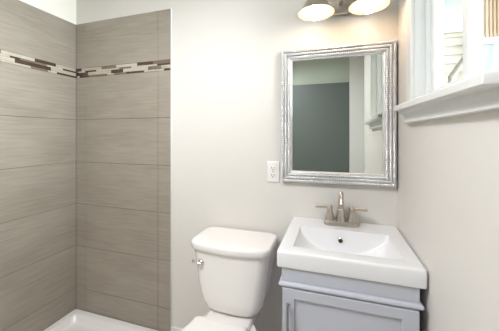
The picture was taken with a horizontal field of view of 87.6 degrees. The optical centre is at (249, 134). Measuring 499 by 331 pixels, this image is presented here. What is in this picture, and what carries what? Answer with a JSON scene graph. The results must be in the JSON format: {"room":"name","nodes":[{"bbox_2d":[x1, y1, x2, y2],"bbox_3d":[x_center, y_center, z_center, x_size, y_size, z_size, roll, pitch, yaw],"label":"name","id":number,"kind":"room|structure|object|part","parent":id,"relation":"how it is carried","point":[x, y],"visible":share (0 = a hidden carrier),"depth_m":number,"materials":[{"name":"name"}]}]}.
{"room":"bathroom","nodes":[
{"label":"bathroom","id":0,"kind":"room"},
{"bbox_2d":[0,0,75,330],"bbox_3d":[-1.677,0.110,0.756,0.109,2.440,2.428,0,0,18],"label":"wall","id":1,"kind":"structure","parent":0,"point":[38,37],"depth_m":1.64,"materials":[{"name":"tile"}]},
{"bbox_2d":[76,0,397,330],"bbox_3d":[-0.248,0.110,1.625,2.306,2.440,0.109,0,0,18],"label":"wall","id":2,"kind":"structure","parent":0,"point":[178,102],"depth_m":1.63,"materials":[{"name":"paint"}]},
{"bbox_3d":[-0.497,0.263,1.651,0.005,2.135,0.009,0,0,18],"label":"tile edge trim","id":3,"kind":"part","parent":2,"relation":"part of","materials":[{"name":"white paint"}]},
{"bbox_2d":[171,326,182,330],"bbox_3d":[0.113,1.271,1.455,1.271,0.118,0.014,0,0,18],"label":"baseboard","id":4,"kind":"structure","parent":2,"relation":"attached to","point":[173,328],"depth_m":1.63,"materials":[{"name":"white paint"}]},
{"bbox_2d":[267,161,279,181],"bbox_3d":[0.132,0.205,1.452,0.071,0.117,0.009,0,0,18],"label":"electrical outlet","id":5,"kind":"object","parent":2,"relation":"attached to","point":[273,167],"visible":1,"depth_m":1.45,"materials":[{"name":"plastic"}]},
{"bbox_2d":[281,40,396,186],"bbox_3d":[0.441,-0.103,1.339,0.560,0.709,0.036,0,0,18],"label":"framed mirror","id":6,"kind":"object","parent":2,"relation":"attached to","point":[339,117],"visible":1,"depth_m":1.34,"materials":[{"name":"silver metal"}]},
{"bbox_3d":[0.444,-0.103,1.348,0.446,0.595,0.005,0,0,18],"label":"glass","id":7,"kind":"part","parent":6,"relation":"part of","materials":[{"name":"mirror"}]},
{"bbox_2d":[297,0,390,20],"bbox_3d":[0.435,-0.638,1.233,0.402,0.183,0.242,0,0,18],"label":"vanity light","id":8,"kind":"object","parent":2,"relation":"attached to","point":[312,10],"visible":1,"depth_m":1.22,"materials":[{"name":"white glass"}]},
{"bbox_3d":[0.316,-0.615,1.234,0.173,0.074,0.173,0,0,18],"label":"lamp shade","id":9,"kind":"part","parent":8,"relation":"part of","materials":[{"name":"white glass"}]},
{"bbox_3d":[0.316,-0.599,1.234,0.062,0.103,0.062,0,0,18],"label":"bulb","id":10,"kind":"part","parent":8,"relation":"part of","materials":[{"name":"white glass"}]},
{"bbox_3d":[0.444,-0.663,1.261,0.236,0.053,0.144,0,0,18],"label":"arm","id":11,"kind":"part","parent":8,"relation":"part of","materials":[{"name":"silver metal"}]},
{"bbox_3d":[0.534,-0.599,1.165,0.062,0.103,0.062,0,0,18],"label":"bulb","id":12,"kind":"part","parent":8,"relation":"part of","materials":[{"name":"white glass"}]},
{"bbox_2d":[398,0,498,330],"bbox_3d":[0.487,0.110,0.122,0.245,2.440,2.328,0,0,18],"label":"wall","id":13,"kind":"structure","parent":0,"point":[448,168],"depth_m":0.69,"materials":[{"name":"paint"}]},
{"bbox_2d":[394,0,498,122],"bbox_3d":[0.571,-0.486,0.748,0.144,0.876,0.682,0,0,18],"label":"window","id":14,"kind":"structure","parent":13,"relation":"in","point":[428,98],"depth_m":0.82,"materials":[{"name":"white paint"}]},
{"bbox_3d":[0.551,-0.522,0.755,0.018,0.803,0.682,0,0,18],"label":"casing","id":15,"kind":"part","parent":14,"relation":"part of","materials":[{"name":"white paint"}]},
{"bbox_3d":[0.607,-0.480,0.714,0.052,0.716,0.554,0,0,18],"label":"frame","id":16,"kind":"part","parent":14,"relation":"part of","materials":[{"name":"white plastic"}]},
{"bbox_3d":[0.569,-0.103,0.744,0.142,0.036,0.671,0,0,18],"label":"sill","id":17,"kind":"part","parent":14,"relation":"part of","materials":[{"name":"white paint"}]},
{"bbox_3d":[0.637,-0.475,0.828,0.016,0.682,0.272,0,0,18],"label":"sash","id":18,"kind":"part","parent":14,"relation":"part of","materials":[{"name":"white plastic"}]},
{"bbox_3d":[0.582,-0.475,0.595,0.016,0.682,0.266,0,0,18],"label":"sash","id":19,"kind":"part","parent":14,"relation":"part of","materials":[{"name":"white plastic"}]},
{"bbox_3d":[-0.555,1.380,0.453,2.431,0.100,2.528,0,0,18],"label":"floor","id":20,"kind":"structure","parent":0,"visible":0},
{"bbox_2d":[43,309,157,330],"bbox_3d":[-1.121,1.292,1.058,0.767,0.076,1.499,0,0,18],"label":"shower pan","id":21,"kind":"object","parent":20,"relation":"on","point":[77,319],"visible":1,"depth_m":1.75,"materials":[{"name":"white plastic"}]},
{"bbox_2d":[181,226,276,330],"bbox_3d":[-0.148,0.934,1.154,0.424,0.792,0.700,0,0,18],"label":"toilet","id":22,"kind":"object","parent":20,"relation":"on","point":[234,266],"visible":1,"depth_m":1.26,"materials":[{"name":"white ceramic"}]},
{"bbox_3d":[-0.259,0.641,1.307,0.060,0.033,0.034,0,0,18],"label":"flush lever","id":23,"kind":"part","parent":22,"relation":"part of","materials":[{"name":"silver metal"}]},
{"bbox_3d":[-0.202,0.896,1.036,0.366,0.024,0.442,0,0,18],"label":"seat lid","id":24,"kind":"part","parent":22,"relation":"part of","materials":[{"name":"plastic"}]},
{"bbox_3d":[-0.082,0.558,1.363,0.424,0.041,0.261,0,0,18],"label":"tank lid","id":25,"kind":"part","parent":22,"relation":"part of","materials":[{"name":"white ceramic"}]},
{"bbox_3d":[-0.080,0.742,1.368,0.402,0.324,0.241,0,0,18],"label":"tank","id":26,"kind":"part","parent":22,"relation":"part of","materials":[{"name":"white ceramic"}]},
{"bbox_2d":[279,267,424,330],"bbox_3d":[0.400,0.919,1.106,0.484,0.822,0.450,0,0,18],"label":"vanity cabinet","id":27,"kind":"object","parent":20,"relation":"on","point":[311,301],"visible":0.65,"depth_m":0.93,"materials":[{"name":"grey paint"}]},
{"bbox_3d":[0.142,0.690,0.968,0.010,0.136,0.032,0,0,18],"label":"bar pull","id":28,"kind":"part","parent":27,"relation":"part of","materials":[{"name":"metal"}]},
{"bbox_3d":[0.344,0.899,0.929,0.454,0.637,0.018,0,0,18],"label":"door","id":29,"kind":"part","parent":27,"relation":"part of","materials":[{"name":"grey paint"}]},
{"bbox_2d":[277,217,426,288],"bbox_3d":[0.410,0.505,1.135,0.504,0.122,0.442,0,0,18],"label":"washbasin","id":30,"kind":"object","parent":27,"relation":"in","point":[369,252],"visible":0.98,"depth_m":1.00,"materials":[{"name":"white ceramic"}]},
{"bbox_2d":[316,191,367,227],"bbox_3d":[0.451,0.356,1.284,0.184,0.176,0.178,0,0,-26],"label":"faucet","id":31,"kind":"object","parent":30,"relation":"on","point":[340,220],"visible":1,"depth_m":1.27,"materials":[{"name":"silver metal"}]},
{"bbox_3d":[0.366,0.359,1.311,0.064,0.018,0.019,0,0,18],"label":"lever","id":32,"kind":"part","parent":31,"relation":"part of","materials":[{"name":"silver metal"}]},
{"bbox_3d":[0.401,0.387,1.302,0.047,0.070,0.047,0,0,18],"label":"handle","id":33,"kind":"part","parent":31,"relation":"part of","materials":[{"name":"silver metal"}]},
{"bbox_3d":[0.451,0.391,1.286,0.047,0.062,0.047,0,0,18],"label":"spout","id":34,"kind":"part","parent":31,"relation":"part of","materials":[{"name":"silver metal"}]},
{"bbox_3d":[0.436,0.316,1.237,0.030,0.097,0.131,0,0,18],"label":"spout","id":35,"kind":"part","parent":31,"relation":"part of","materials":[{"name":"silver metal"}]},
{"bbox_3d":[0.451,0.433,1.286,0.160,0.022,0.054,0,0,18],"label":"plate","id":36,"kind":"part","parent":31,"relation":"part of","materials":[{"name":"silver metal"}]},
{"bbox_3d":[0.501,0.387,1.270,0.047,0.070,0.047,0,0,18],"label":"handle","id":37,"kind":"part","parent":31,"relation":"part of","materials":[{"name":"silver metal"}]},
{"bbox_3d":[0.535,0.359,1.257,0.064,0.018,0.019,0,0,18],"label":"lever","id":38,"kind":"part","parent":31,"relation":"part of","materials":[{"name":"silver metal"}]},
{"bbox_3d":[0.405,0.569,1.120,0.484,0.018,0.420,0,0,18],"label":"moulding","id":39,"kind":"part","parent":27,"relation":"part of","materials":[{"name":"grey paint"}]},
{"label":"outside","id":40,"kind":"structure","parent":0,"visible":0},
{"bbox_3d":[6.478,1.980,7.192,20.000,0.100,14.372,0,0,18],"label":"ground","id":41,"kind":"structure","parent":40,"visible":0},
{"bbox_2d":[444,0,498,84],"bbox_3d":[3.951,-0.670,2.864,5.400,5.200,1.650,0,0,18],"label":"neighbouring house","id":42,"kind":"structure","parent":41,"relation":"on","point":[453,9],"depth_m":3.77,"materials":[{"name":"beige"}]},
{"bbox_3d":[2.949,-1.945,3.816,0.315,0.615,0.010,0,0,18],"label":"pane","id":43,"kind":"part","parent":42,"relation":"part of","materials":[{"name":"white glass"}]},
{"bbox_3d":[2.943,0.372,3.630,0.302,3.115,0.080,0,0,18],"label":"stair rail","id":44,"kind":"part","parent":42,"relation":"part of","materials":[{"name":"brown wood"}]},
{"bbox_3d":[3.348,-0.972,3.698,0.201,0.825,0.010,0,0,18],"label":"pane","id":45,"kind":"part","parent":42,"relation":"part of","materials":[{"name":"blue glass"}]},
{"bbox_3d":[3.699,-1.651,3.621,0.990,0.556,0.080,0,0,18],"label":"board panel","id":46,"kind":"part","parent":42,"relation":"part of","materials":[{"name":"beige wood"}]},
{"bbox_3d":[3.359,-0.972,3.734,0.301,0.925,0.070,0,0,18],"label":"patio door","id":47,"kind":"part","parent":42,"relation":"part of","materials":[{"name":"white glass"}]}
]}

